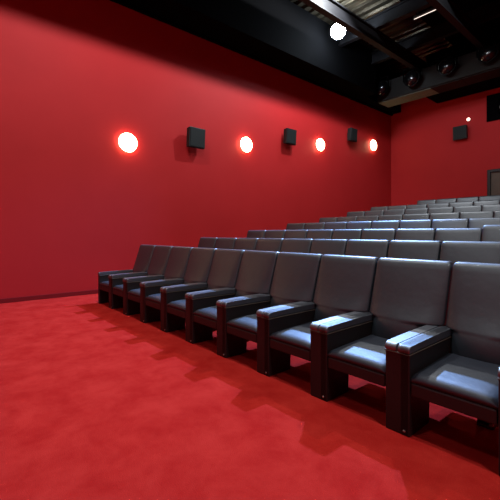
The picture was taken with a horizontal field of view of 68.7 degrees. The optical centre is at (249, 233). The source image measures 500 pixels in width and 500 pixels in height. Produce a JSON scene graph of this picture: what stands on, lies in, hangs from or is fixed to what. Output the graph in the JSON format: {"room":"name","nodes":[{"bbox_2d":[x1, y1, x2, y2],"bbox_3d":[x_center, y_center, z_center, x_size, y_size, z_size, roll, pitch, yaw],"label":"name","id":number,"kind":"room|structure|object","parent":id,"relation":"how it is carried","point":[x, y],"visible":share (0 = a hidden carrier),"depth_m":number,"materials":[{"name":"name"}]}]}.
{"room":"auditorium","nodes":[
{"label":"auditorium","id":0,"kind":"room"},
{"bbox_2d":[0,0,390,298],"bbox_3d":[-1.707,-2.775,9.403,21.050,8.750,0.200,0,0,-41],"label":"wall","id":1,"kind":"structure","parent":0,"point":[76,76],"depth_m":8.54,"materials":[{"name":"red paint"}]},
{"bbox_2d":[0,290,97,303],"bbox_3d":[-6.073,1.258,5.516,8.960,0.085,0.018,0,0,-41],"label":"baseboard","id":2,"kind":"structure","parent":1,"relation":"attached to","point":[57,295],"depth_m":7.26,"materials":[{"name":"red"}]},
{"bbox_2d":[119,133,136,151],"bbox_3d":[-2.757,-2.058,8.277,0.428,0.428,0.141,0,0,-41],"label":"wall lamp","id":3,"kind":"object","parent":1,"relation":"attached to","point":[127,141],"visible":1,"depth_m":8.22,"materials":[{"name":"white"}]},
{"bbox_2d":[187,126,204,148],"bbox_3d":[-1.402,-2.420,9.347,0.470,0.498,0.282,0,0,-41],"label":"wall speaker","id":4,"kind":"object","parent":1,"relation":"attached to","point":[195,136],"visible":1,"depth_m":9.22,"materials":[{"name":"black plastic"}]},
{"bbox_2d":[241,137,251,151],"bbox_3d":[-0.099,-2.562,10.556,0.428,0.428,0.141,0,0,-41],"label":"wall lamp","id":5,"kind":"object","parent":1,"relation":"attached to","point":[246,144],"visible":1,"depth_m":10.49,"materials":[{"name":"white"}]},
{"bbox_2d":[122,0,375,99],"bbox_3d":[-2.390,-5.974,8.126,17.950,1.549,0.849,0,0,-41],"label":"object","id":6,"kind":"structure","parent":1,"relation":"attached to","point":[281,33],"depth_m":10.52,"materials":[{"name":"black paint"}]},
{"bbox_2d":[110,0,392,115],"bbox_3d":[-1.609,-5.170,9.289,20.650,0.060,0.100,0,0,-41],"label":"trim","id":7,"kind":"structure","parent":1,"relation":"attached to","point":[123,3],"depth_m":10.21,"materials":[{"name":"black paint"}]},
{"bbox_2d":[283,128,296,145],"bbox_3d":[1.240,-3.050,11.612,0.446,0.473,0.282,0,0,-41],"label":"wall speaker","id":8,"kind":"object","parent":1,"relation":"attached to","point":[289,138],"visible":1,"depth_m":11.48,"materials":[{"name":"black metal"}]},
{"bbox_2d":[287,128,295,143],"bbox_3d":[1.318,-3.051,11.521,0.390,0.430,0.044,0,0,-41],"label":"grille","id":9,"kind":"object","parent":8,"relation":"attached to","point":[291,133],"depth_m":11.50,"materials":[{"name":"black fabric"}]},
{"bbox_2d":[316,138,324,150],"bbox_3d":[2.462,-3.093,12.753,0.428,0.428,0.141,0,0,-41],"label":"wall lamp","id":10,"kind":"object","parent":1,"relation":"attached to","point":[320,145],"visible":1,"depth_m":12.68,"materials":[{"name":"white glass"}]},
{"bbox_2d":[347,127,357,141],"bbox_3d":[3.844,-3.710,13.845,0.446,0.473,0.282,0,0,-41],"label":"wall speaker","id":11,"kind":"object","parent":1,"relation":"attached to","point":[352,132],"visible":1,"depth_m":13.70,"materials":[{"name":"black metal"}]},
{"bbox_2d":[351,128,357,140],"bbox_3d":[3.922,-3.711,13.754,0.390,0.430,0.044,0,0,-41],"label":"grille","id":12,"kind":"object","parent":11,"relation":"attached to","point":[354,131],"depth_m":13.74,"materials":[{"name":"black fabric"}]},
{"bbox_2d":[370,140,376,149],"bbox_3d":[5.066,-3.611,14.985,0.428,0.428,0.141,0,0,-41],"label":"wall lamp","id":13,"kind":"object","parent":1,"relation":"attached to","point":[373,145],"visible":1,"depth_m":14.90,"materials":[{"name":"white glass"}]},
{"bbox_2d":[359,63,400,113],"bbox_3d":[5.318,-5.974,14.999,2.700,1.549,0.449,0,0,-41],"label":"trim","id":14,"kind":"structure","parent":1,"relation":"attached to","point":[381,71],"depth_m":14.82,"materials":[{"name":"black paint"}]},
{"bbox_2d":[338,0,430,46],"bbox_3d":[6.718,-6.433,7.835,0.160,0.425,13.149,0,0,-41],"label":"trim","id":15,"kind":"structure","parent":1,"relation":"attached to","point":[406,8],"depth_m":10.77,"materials":[{"name":"black paint"}]},
{"bbox_2d":[371,0,499,64],"bbox_3d":[8.237,-6.433,9.136,0.160,0.425,13.149,0,0,-41],"label":"trim","id":16,"kind":"structure","parent":1,"relation":"attached to","point":[490,11],"depth_m":11.67,"materials":[{"name":"black paint"}]},
{"bbox_2d":[0,294,499,499],"bbox_3d":[2.638,0.755,4.336,20.650,1.690,13.149,0,0,-41],"label":"floor","id":17,"kind":"structure","parent":0,"point":[98,401],"depth_m":2.42,"materials":[{"name":"red carpet"}]},
{"bbox_2d":[98,245,155,308],"bbox_3d":[-2.257,0.762,6.815,0.901,1.075,0.721,0,0,-41],"label":"seat","id":18,"kind":"object","parent":17,"relation":"on","point":[145,252],"visible":0.52,"depth_m":6.82,"materials":[{"name":"black leather"}]},
{"bbox_2d":[100,281,108,286],"bbox_3d":[-2.389,0.911,6.768,0.616,0.073,0.478,0,0,-41],"label":"seat cushion","id":19,"kind":"object","parent":18,"relation":"on","point":[102,283],"depth_m":6.62,"materials":[{"name":"black leather"}]},
{"bbox_2d":[110,245,172,314],"bbox_3d":[-1.835,0.762,6.323,0.901,1.075,0.721,0,0,-41],"label":"seat","id":20,"kind":"object","parent":17,"relation":"on","point":[160,256],"visible":0.55,"depth_m":6.33,"materials":[{"name":"black leather"}]},
{"bbox_2d":[113,284,122,291],"bbox_3d":[-1.967,0.911,6.276,0.616,0.073,0.478,0,0,-41],"label":"seat cushion","id":21,"kind":"object","parent":20,"relation":"on","point":[116,287],"depth_m":6.14,"materials":[{"name":"black leather"}]},
{"bbox_2d":[125,246,192,322],"bbox_3d":[-1.413,0.762,5.831,0.901,1.075,0.721,0,0,-41],"label":"seat","id":22,"kind":"object","parent":17,"relation":"on","point":[178,259],"visible":0.55,"depth_m":5.84,"materials":[{"name":"black leather"}]},
{"bbox_2d":[127,289,139,296],"bbox_3d":[-1.546,0.911,5.785,0.616,0.073,0.478,0,0,-41],"label":"seat cushion","id":23,"kind":"object","parent":22,"relation":"on","point":[130,292],"depth_m":5.65,"materials":[{"name":"black leather"}]},
{"bbox_2d":[143,247,216,331],"bbox_3d":[-0.992,0.762,5.340,0.901,1.075,0.721,0,0,-41],"label":"seat","id":24,"kind":"object","parent":17,"relation":"on","point":[200,259],"visible":0.59,"depth_m":5.36,"materials":[{"name":"black leather"}]},
{"bbox_2d":[145,293,160,303],"bbox_3d":[-1.124,0.911,5.293,0.616,0.073,0.478,0,0,-41],"label":"seat cushion","id":25,"kind":"object","parent":24,"relation":"on","point":[154,298],"depth_m":5.16,"materials":[{"name":"black leather"}]},
{"bbox_2d":[164,249,244,342],"bbox_3d":[-0.570,0.762,4.848,0.901,1.075,0.721,0,0,-41],"label":"seat","id":26,"kind":"object","parent":17,"relation":"on","point":[224,270],"visible":0.62,"depth_m":4.87,"materials":[{"name":"black leather"}]},
{"bbox_2d":[167,299,185,311],"bbox_3d":[-0.702,0.911,4.801,0.616,0.073,0.478,0,0,-41],"label":"seat cushion","id":27,"kind":"object","parent":26,"relation":"on","point":[179,305],"depth_m":4.66,"materials":[{"name":"black leather"}]},
{"bbox_2d":[198,237,216,247],"bbox_3d":[-1.185,0.627,7.734,0.901,1.075,0.721,0,0,-41],"label":"seat","id":28,"kind":"object","parent":17,"relation":"on","point":[204,242],"visible":0.09,"depth_m":7.92,"materials":[{"name":"black leather"}]},
{"bbox_2d":[214,238,235,248],"bbox_3d":[-0.763,0.627,7.242,0.901,1.075,0.721,0,0,-41],"label":"seat","id":29,"kind":"object","parent":17,"relation":"on","point":[221,243],"visible":0.1,"depth_m":7.42,"materials":[{"name":"black leather"}]},
{"bbox_2d":[189,250,279,357],"bbox_3d":[-0.148,0.762,4.356,0.901,1.075,0.721,0,0,-41],"label":"seat","id":30,"kind":"object","parent":17,"relation":"on","point":[256,270],"visible":0.61,"depth_m":4.38,"materials":[{"name":"black leather"}]},
{"bbox_2d":[193,306,216,320],"bbox_3d":[-0.281,0.911,4.309,0.616,0.073,0.478,0,0,-41],"label":"seat cushion","id":31,"kind":"object","parent":30,"relation":"on","point":[207,313],"depth_m":4.18,"materials":[{"name":"black leather"}]},
{"bbox_2d":[233,238,258,250],"bbox_3d":[-0.342,0.627,6.750,0.901,1.075,0.721,0,0,-41],"label":"seat","id":32,"kind":"object","parent":17,"relation":"on","point":[240,243],"visible":0.09,"depth_m":6.93,"materials":[{"name":"black leather"}]},
{"bbox_2d":[246,230,265,237],"bbox_3d":[-0.113,0.463,8.653,0.901,1.075,0.721,0,0,-41],"label":"seat","id":33,"kind":"object","parent":17,"relation":"on","point":[251,233],"visible":0.09,"depth_m":8.84,"materials":[{"name":"black leather"}]},
{"bbox_2d":[255,238,283,251],"bbox_3d":[0.080,0.627,6.258,0.901,1.075,0.721,0,0,-41],"label":"seat","id":34,"kind":"object","parent":17,"relation":"on","point":[263,244],"visible":0.09,"depth_m":6.44,"materials":[{"name":"black leather"}]},
{"bbox_2d":[222,252,322,375],"bbox_3d":[0.273,0.762,3.864,0.901,1.075,0.721,0,0,-41],"label":"seat","id":35,"kind":"object","parent":17,"relation":"on","point":[295,276],"visible":0.73,"depth_m":3.89,"materials":[{"name":"black leather"}]},
{"bbox_2d":[226,314,256,333],"bbox_3d":[0.141,0.911,3.817,0.616,0.073,0.478,0,0,-41],"label":"seat cushion","id":36,"kind":"object","parent":35,"relation":"on","point":[245,323],"depth_m":3.70,"materials":[{"name":"black leather"}]},
{"bbox_2d":[264,230,285,237],"bbox_3d":[0.308,0.463,8.161,0.901,1.075,0.721,0,0,-41],"label":"seat","id":37,"kind":"object","parent":17,"relation":"on","point":[268,233],"visible":0.04,"depth_m":8.36,"materials":[{"name":"black leather"}]},
{"bbox_2d":[286,223,304,229],"bbox_3d":[0.958,0.268,9.572,0.901,1.075,0.721,0,0,-41],"label":"seat","id":38,"kind":"object","parent":17,"relation":"on","point":[290,226],"visible":0.07,"depth_m":9.77,"materials":[{"name":"black leather"}]},
{"bbox_2d":[284,230,307,238],"bbox_3d":[0.730,0.463,7.669,0.901,1.075,0.721,0,0,-41],"label":"seat","id":39,"kind":"object","parent":17,"relation":"on","point":[289,234],"visible":0.09,"depth_m":7.86,"materials":[{"name":"black leather"}]},
{"bbox_2d":[280,239,312,253],"bbox_3d":[0.502,0.627,5.767,0.901,1.075,0.721,0,0,-41],"label":"seat","id":40,"kind":"object","parent":17,"relation":"on","point":[288,245],"visible":0.09,"depth_m":5.95,"materials":[{"name":"black leather"}]},
{"bbox_2d":[304,222,324,229],"bbox_3d":[1.380,0.268,9.080,0.901,1.075,0.721,0,0,-41],"label":"seat","id":41,"kind":"object","parent":17,"relation":"on","point":[308,226],"visible":0.08,"depth_m":9.27,"materials":[{"name":"black leather"}]},
{"bbox_2d":[306,230,333,238],"bbox_3d":[1.152,0.463,7.178,0.901,1.075,0.721,0,0,-41],"label":"seat","id":42,"kind":"object","parent":17,"relation":"on","point":[311,234],"visible":0.06,"depth_m":7.37,"materials":[{"name":"black leather"}]},
{"bbox_2d":[264,254,378,400],"bbox_3d":[0.695,0.762,3.372,0.901,1.075,0.721,0,0,-41],"label":"seat","id":43,"kind":"object","parent":17,"relation":"on","point":[345,284],"visible":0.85,"depth_m":3.39,"materials":[{"name":"black leather"}]},
{"bbox_2d":[269,321,314,350],"bbox_3d":[0.563,0.911,3.326,0.616,0.073,0.478,0,0,-41],"label":"seat cushion","id":44,"kind":"object","parent":43,"relation":"on","point":[296,335],"depth_m":3.23,"materials":[{"name":"black leather"}]},
{"bbox_2d":[319,217,337,222],"bbox_3d":[2.030,0.072,10.491,0.901,1.075,0.721,0,0,-41],"label":"seat","id":45,"kind":"object","parent":17,"relation":"on","point":[329,219],"visible":0.11,"depth_m":10.70,"materials":[{"name":"black leather"}]},
{"bbox_2d":[310,239,347,254],"bbox_3d":[0.923,0.627,5.275,0.901,1.075,0.721,0,0,-41],"label":"seat","id":46,"kind":"object","parent":17,"relation":"on","point":[319,246],"visible":0.08,"depth_m":5.46,"materials":[{"name":"black leather"}]},
{"bbox_2d":[324,222,347,229],"bbox_3d":[1.802,0.268,8.588,0.901,1.075,0.721,0,0,-41],"label":"seat","id":47,"kind":"object","parent":17,"relation":"on","point":[328,225],"visible":0.11,"depth_m":8.80,"materials":[{"name":"black leather"}]},
{"bbox_2d":[337,216,356,221],"bbox_3d":[2.452,0.072,9.999,0.901,1.075,0.721,0,0,-41],"label":"seat","id":48,"kind":"object","parent":17,"relation":"on","point":[354,218],"visible":0.09,"depth_m":10.19,"materials":[{"name":"black leather"}]},
{"bbox_2d":[332,229,362,239],"bbox_3d":[1.573,0.463,6.686,0.901,1.075,0.721,0,0,-41],"label":"seat","id":49,"kind":"object","parent":17,"relation":"on","point":[350,234],"visible":0.09,"depth_m":6.88,"materials":[{"name":"black leather"}]},
{"bbox_2d":[312,240,389,301],"bbox_3d":[1.345,0.627,4.783,0.901,1.075,0.721,0,0,-41],"label":"seat","id":50,"kind":"object","parent":17,"relation":"on","point":[367,248],"visible":0.16,"depth_m":4.96,"materials":[{"name":"black leather"}]},
{"bbox_2d":[346,211,364,216],"bbox_3d":[3.102,-0.158,11.410,0.901,1.075,0.721,0,0,-41],"label":"seat","id":51,"kind":"object","parent":17,"relation":"on","point":[357,213],"visible":0.06,"depth_m":11.61,"materials":[{"name":"black leather"}]},
{"bbox_2d":[346,221,372,229],"bbox_3d":[2.223,0.268,8.096,0.901,1.075,0.721,0,0,-41],"label":"seat","id":52,"kind":"object","parent":17,"relation":"on","point":[363,225],"visible":0.05,"depth_m":8.29,"materials":[{"name":"black leather"}]},
{"bbox_2d":[357,216,378,221],"bbox_3d":[2.873,0.072,9.507,0.901,1.075,0.721,0,0,-41],"label":"seat","id":53,"kind":"object","parent":17,"relation":"on","point":[359,218],"visible":0.11,"depth_m":9.72,"materials":[{"name":"black leather"}]},
{"bbox_2d":[364,210,383,215],"bbox_3d":[3.524,-0.158,10.918,0.901,1.075,0.721,0,0,-41],"label":"seat","id":54,"kind":"object","parent":17,"relation":"on","point":[377,212],"visible":0.12,"depth_m":11.11,"materials":[{"name":"black leather"}]},
{"bbox_2d":[361,229,396,240],"bbox_3d":[1.995,0.463,6.194,0.901,1.075,0.721,0,0,-41],"label":"seat","id":55,"kind":"object","parent":17,"relation":"on","point":[367,234],"visible":0.1,"depth_m":6.39,"materials":[{"name":"black leather"}]},
{"bbox_2d":[370,206,387,210],"bbox_3d":[4.174,-0.378,12.329,0.901,1.075,0.721,0,0,-41],"label":"seat","id":56,"kind":"object","parent":17,"relation":"on","point":[383,207],"visible":0.06,"depth_m":12.55,"materials":[{"name":"black leather"}]},
{"bbox_2d":[371,220,400,228],"bbox_3d":[2.645,0.268,7.605,0.901,1.075,0.721,0,0,-41],"label":"seat","id":57,"kind":"object","parent":17,"relation":"on","point":[395,224],"visible":0.12,"depth_m":7.80,"materials":[{"name":"black leather"}]},
{"bbox_2d":[319,258,453,436],"bbox_3d":[1.117,0.762,2.881,0.901,1.075,0.721,0,0,-41],"label":"seat","id":58,"kind":"object","parent":17,"relation":"on","point":[410,299],"visible":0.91,"depth_m":2.89,"materials":[{"name":"black leather"}]},
{"bbox_2d":[327,335,388,373],"bbox_3d":[0.984,0.911,2.834,0.616,0.073,0.478,0,0,-41],"label":"seat cushion","id":59,"kind":"object","parent":58,"relation":"on","point":[366,353],"depth_m":2.74,"materials":[{"name":"black leather"}]},
{"bbox_2d":[378,215,402,220],"bbox_3d":[3.295,0.072,9.015,0.901,1.075,0.721,0,0,-41],"label":"seat","id":60,"kind":"object","parent":17,"relation":"on","point":[381,217],"visible":0.15,"depth_m":9.23,"materials":[{"name":"black leather"}]},
{"bbox_2d":[384,209,405,214],"bbox_3d":[3.945,-0.158,10.426,0.901,1.075,0.721,0,0,-41],"label":"seat","id":61,"kind":"object","parent":17,"relation":"on","point":[396,211],"visible":0.12,"depth_m":10.62,"materials":[{"name":"black leather"}]},
{"bbox_2d":[388,205,406,209],"bbox_3d":[4.595,-0.378,11.837,0.901,1.075,0.721,0,0,-41],"label":"seat","id":62,"kind":"object","parent":17,"relation":"on","point":[400,206],"visible":0.07,"depth_m":12.05,"materials":[{"name":"black leather"}]},
{"bbox_2d":[369,240,441,311],"bbox_3d":[1.767,0.627,4.291,0.901,1.075,0.721,0,0,-41],"label":"seat","id":63,"kind":"object","parent":17,"relation":"on","point":[404,249],"visible":0.13,"depth_m":4.48,"materials":[{"name":"black leather"}]},
{"bbox_2d":[395,229,435,240],"bbox_3d":[2.417,0.463,5.702,0.901,1.075,0.721,0,0,-41],"label":"seat","id":64,"kind":"object","parent":17,"relation":"on","point":[401,234],"visible":0.1,"depth_m":5.89,"materials":[{"name":"black leather"}]},
{"bbox_2d":[399,220,432,228],"bbox_3d":[3.067,0.268,7.113,0.901,1.075,0.721,0,0,-41],"label":"seat","id":65,"kind":"object","parent":17,"relation":"on","point":[404,224],"visible":0.06,"depth_m":7.31,"materials":[{"name":"black leather"}]},
{"bbox_2d":[403,213,429,219],"bbox_3d":[3.717,0.072,8.524,0.901,1.075,0.721,0,0,-41],"label":"seat","id":66,"kind":"object","parent":17,"relation":"on","point":[405,216],"visible":0.08,"depth_m":8.72,"materials":[{"name":"black leather"}]},
{"bbox_2d":[406,204,426,208],"bbox_3d":[5.017,-0.378,11.345,0.901,1.075,0.721,0,0,-41],"label":"seat","id":67,"kind":"object","parent":17,"relation":"on","point":[416,205],"visible":0.09,"depth_m":11.56,"materials":[{"name":"black leather"}]},
{"bbox_2d":[405,208,428,213],"bbox_3d":[4.367,-0.158,9.934,0.901,1.075,0.721,0,0,-41],"label":"seat","id":68,"kind":"object","parent":17,"relation":"on","point":[415,210],"visible":0.13,"depth_m":10.13,"materials":[{"name":"black leather"}]},
{"bbox_2d":[417,199,435,203],"bbox_3d":[5.886,-0.627,12.501,0.901,1.075,0.721,0,0,-41],"label":"seat","id":69,"kind":"object","parent":17,"relation":"on","point":[433,200],"visible":0.08,"depth_m":12.71,"materials":[{"name":"black leather"}]},
{"bbox_2d":[427,203,448,207],"bbox_3d":[5.439,-0.378,10.853,0.901,1.075,0.721,0,0,-41],"label":"seat","id":70,"kind":"object","parent":17,"relation":"on","point":[433,204],"visible":0.11,"depth_m":11.07,"materials":[{"name":"black leather"}]},
{"bbox_2d":[428,207,453,213],"bbox_3d":[4.789,-0.158,9.443,0.901,1.075,0.721,0,0,-41],"label":"seat","id":71,"kind":"object","parent":17,"relation":"on","point":[434,209],"visible":0.09,"depth_m":9.65,"materials":[{"name":"black leather"}]},
{"bbox_2d":[429,212,459,219],"bbox_3d":[4.138,0.072,8.032,0.901,1.075,0.721,0,0,-41],"label":"seat","id":72,"kind":"object","parent":17,"relation":"on","point":[454,215],"visible":0.09,"depth_m":8.23,"materials":[{"name":"black leather"}]},
{"bbox_2d":[436,198,456,202],"bbox_3d":[6.308,-0.627,12.009,0.901,1.075,0.721,0,0,-41],"label":"seat","id":73,"kind":"object","parent":17,"relation":"on","point":[448,200],"visible":0.05,"depth_m":12.21,"materials":[{"name":"black leather"}]},
{"bbox_2d":[399,262,499,475],"bbox_3d":[1.538,0.762,2.389,0.901,1.075,0.721,0,0,-41],"label":"seat","id":74,"kind":"object","parent":17,"relation":"on","point":[460,372],"visible":1,"depth_m":2.47,"materials":[{"name":"black leather"}]},
{"bbox_2d":[410,353,499,409],"bbox_3d":[1.406,0.911,2.342,0.616,0.073,0.478,0,0,-41],"label":"seat cushion","id":75,"kind":"object","parent":74,"relation":"on","point":[466,378],"depth_m":2.25,"materials":[{"name":"black leather"}]},
{"bbox_2d":[431,218,468,228],"bbox_3d":[3.488,0.268,6.621,0.901,1.075,0.721,0,0,-41],"label":"seat","id":76,"kind":"object","parent":17,"relation":"on","point":[436,223],"visible":0.13,"depth_m":6.83,"materials":[{"name":"black leather"}]},
{"bbox_2d":[435,228,482,241],"bbox_3d":[2.838,0.463,5.210,0.901,1.075,0.721,0,0,-41],"label":"seat","id":77,"kind":"object","parent":17,"relation":"on","point":[442,234],"visible":0.09,"depth_m":5.42,"materials":[{"name":"black leather"}]},
{"bbox_2d":[449,201,473,206],"bbox_3d":[5.860,-0.378,10.362,0.901,1.075,0.721,0,0,-41],"label":"seat","id":78,"kind":"object","parent":17,"relation":"on","point":[467,203],"visible":0.09,"depth_m":10.57,"materials":[{"name":"black leather"}]},
{"bbox_2d":[456,196,478,201],"bbox_3d":[6.729,-0.627,11.517,0.901,1.075,0.721,0,0,-41],"label":"seat","id":79,"kind":"object","parent":17,"relation":"on","point":[463,199],"visible":0.09,"depth_m":11.74,"materials":[{"name":"black leather"}]},
{"bbox_2d":[454,205,482,212],"bbox_3d":[5.210,-0.158,8.951,0.901,1.075,0.721,0,0,-41],"label":"seat","id":80,"kind":"object","parent":17,"relation":"on","point":[474,208],"visible":0.05,"depth_m":9.15,"materials":[{"name":"black leather"}]},
{"bbox_2d":[439,241,499,325],"bbox_3d":[2.188,0.627,3.800,0.901,1.075,0.721,0,0,-41],"label":"seat","id":81,"kind":"object","parent":17,"relation":"on","point":[453,251],"visible":0.05,"depth_m":4.01,"materials":[{"name":"black leather"}]},
{"bbox_2d":[460,211,494,219],"bbox_3d":[4.560,0.072,7.540,0.901,1.075,0.721,0,0,-41],"label":"seat","id":82,"kind":"object","parent":17,"relation":"on","point":[479,214],"visible":0.09,"depth_m":7.75,"materials":[{"name":"black leather"}]},
{"bbox_2d":[468,218,499,228],"bbox_3d":[3.910,0.268,6.129,0.901,1.075,0.721,0,0,-41],"label":"seat","id":83,"kind":"object","parent":17,"relation":"on","point":[473,222],"visible":0.11,"depth_m":6.43,"materials":[{"name":"black leather"}]},
{"bbox_2d":[474,200,499,205],"bbox_3d":[6.282,-0.378,9.870,0.901,1.075,0.721,0,0,-41],"label":"seat","id":84,"kind":"object","parent":17,"relation":"on","point":[484,202],"visible":0.09,"depth_m":10.08,"materials":[{"name":"black leather"}]},
{"bbox_2d":[479,195,499,200],"bbox_3d":[7.151,-0.627,11.025,0.901,1.075,0.721,0,0,-41],"label":"seat","id":85,"kind":"object","parent":17,"relation":"on","point":[493,197],"visible":0.02,"depth_m":11.25,"materials":[{"name":"black leather"}]},
{"bbox_2d":[482,225,499,241],"bbox_3d":[3.260,0.440,4.719,0.901,1.120,0.721,0,0,-41],"label":"seat","id":86,"kind":"object","parent":17,"relation":"on","point":[491,233],"visible":0.12,"depth_m":5.09,"materials":[{"name":"black leather"}]},
{"bbox_2d":[482,204,499,211],"bbox_3d":[5.632,-0.158,8.459,0.901,1.075,0.721,0,0,-41],"label":"seat","id":87,"kind":"object","parent":17,"relation":"on","point":[493,207],"visible":0.09,"depth_m":8.77,"materials":[{"name":"black leather"}]},
{"bbox_2d":[494,211,499,217],"bbox_3d":[4.982,0.072,7.048,0.901,1.075,0.721,0,0,-41],"label":"seat","id":88,"kind":"object","parent":17,"relation":"on","point":[497,213],"visible":0.09,"depth_m":7.48,"materials":[{"name":"black leather"}]},
{"bbox_2d":[290,0,452,75],"bbox_3d":[2.721,-6.875,4.408,21.270,0.250,13.549,0,0,-41],"label":"ceiling","id":89,"kind":"structure","parent":0,"point":[406,27],"depth_m":11.99,"materials":[{"name":"brown"}]},
{"bbox_2d":[331,23,345,38],"bbox_3d":[2.680,-6.290,11.052,0.435,0.920,0.678,0,0,22],"label":"ceiling lamp","id":90,"kind":"object","parent":89,"relation":"hanging from","point":[337,31],"visible":0.75,"depth_m":10.80,"materials":[{"name":"white glass"}]},
{"bbox_2d":[413,7,435,20],"bbox_3d":[4.821,-6.112,10.048,0.060,0.224,0.680,0,0,-41],"label":"strip light","id":91,"kind":"object","parent":89,"relation":"attached to","point":[432,9],"visible":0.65,"depth_m":10.07,"materials":[{"name":"white plastic"}]},
{"bbox_2d":[399,0,499,47],"bbox_3d":[3.235,-6.675,2.872,19.650,0.050,10.150,0,0,-41],"label":"trim","id":92,"kind":"structure","parent":89,"relation":"attached to","point":[491,27],"depth_m":11.48,"materials":[{"name":"black paint"}]},
{"bbox_2d":[391,74,499,205],"bbox_3d":[10.571,-2.775,11.138,0.250,8.750,13.149,0,0,-41],"label":"wall","id":93,"kind":"structure","parent":0,"point":[427,164],"depth_m":14.45,"materials":[{"name":"red paint"}]},
{"bbox_2d":[300,0,430,71],"bbox_3d":[-0.256,-6.010,7.711,20.650,0.420,0.180,0,0,-41],"label":"ceiling beam","id":94,"kind":"structure","parent":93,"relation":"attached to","point":[333,10],"depth_m":10.82,"materials":[{"name":"black metal"}]},
{"bbox_2d":[426,0,493,49],"bbox_3d":[1.079,-6.010,6.154,20.650,0.420,0.180,0,0,-41],"label":"trim","id":95,"kind":"structure","parent":93,"relation":"attached to","point":[448,9],"depth_m":10.28,"materials":[{"name":"black paint"}]},
{"bbox_2d":[453,125,467,140],"bbox_3d":[7.944,-3.780,13.793,0.282,0.498,0.470,0,0,-41],"label":"wall speaker","id":96,"kind":"object","parent":93,"relation":"attached to","point":[459,132],"visible":1,"depth_m":13.69,"materials":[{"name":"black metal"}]},
{"bbox_2d":[426,32,499,103],"bbox_3d":[10.731,-5.960,9.992,1.000,1.579,11.200,0,0,-41],"label":"trim","id":97,"kind":"structure","parent":93,"relation":"attached to","point":[431,59],"depth_m":13.24,"materials":[{"name":"black paint"}]},
{"bbox_2d":[487,93,499,121],"bbox_3d":[9.150,-4.500,12.765,0.290,0.940,1.470,0,0,-41],"label":"window","id":98,"kind":"structure","parent":93,"relation":"in","point":[493,101],"depth_m":13.07,"materials":[{"name":"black glass"}]},
{"bbox_2d":[487,169,499,195],"bbox_3d":[9.063,-1.195,12.889,0.200,2.210,1.170,0,0,-41],"label":"door","id":99,"kind":"structure","parent":93,"relation":"in","point":[493,175],"depth_m":13.19,"materials":[{"name":"brown wood"}]},
{"bbox_3d":[6.983,-2.775,-0.731,21.050,8.750,0.200,0,0,-41],"label":"wall","id":100,"kind":"structure","parent":0,"visible":0},
{"bbox_2d":[378,44,499,106],"bbox_3d":[9.459,-5.505,9.862,0.800,0.750,12.660,0,0,-41],"label":"ceiling bulkhead","id":101,"kind":"object","parent":100,"relation":"attached to","point":[469,70],"visible":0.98,"depth_m":12.74,"materials":[{"name":"black paint"}]},
{"bbox_2d":[375,76,388,95],"bbox_3d":[5.052,-5.610,14.026,0.471,0.670,0.568,0,0,-10],"label":"spotlight","id":102,"kind":"object","parent":101,"relation":"attached to","point":[382,86],"visible":0.87,"depth_m":13.89,"materials":[{"name":"black metal"}]},
{"bbox_2d":[403,65,420,86],"bbox_3d":[5.833,-5.600,13.115,0.471,0.670,0.568,0,0,-10],"label":"spotlight","id":103,"kind":"object","parent":101,"relation":"attached to","point":[411,78],"visible":0.97,"depth_m":12.99,"materials":[{"name":"black metal"}]},
{"bbox_2d":[437,51,457,74],"bbox_3d":[6.614,-5.630,12.204,0.471,0.670,0.568,0,0,-10],"label":"spotlight","id":104,"kind":"object","parent":101,"relation":"attached to","point":[448,64],"visible":1,"depth_m":12.10,"materials":[{"name":"black metal"}]},
{"bbox_2d":[476,36,499,62],"bbox_3d":[7.389,-5.620,11.301,0.471,0.670,0.568,0,0,-10],"label":"spotlight","id":105,"kind":"object","parent":101,"relation":"attached to","point":[489,52],"visible":1,"depth_m":11.19,"materials":[{"name":"black metal"}]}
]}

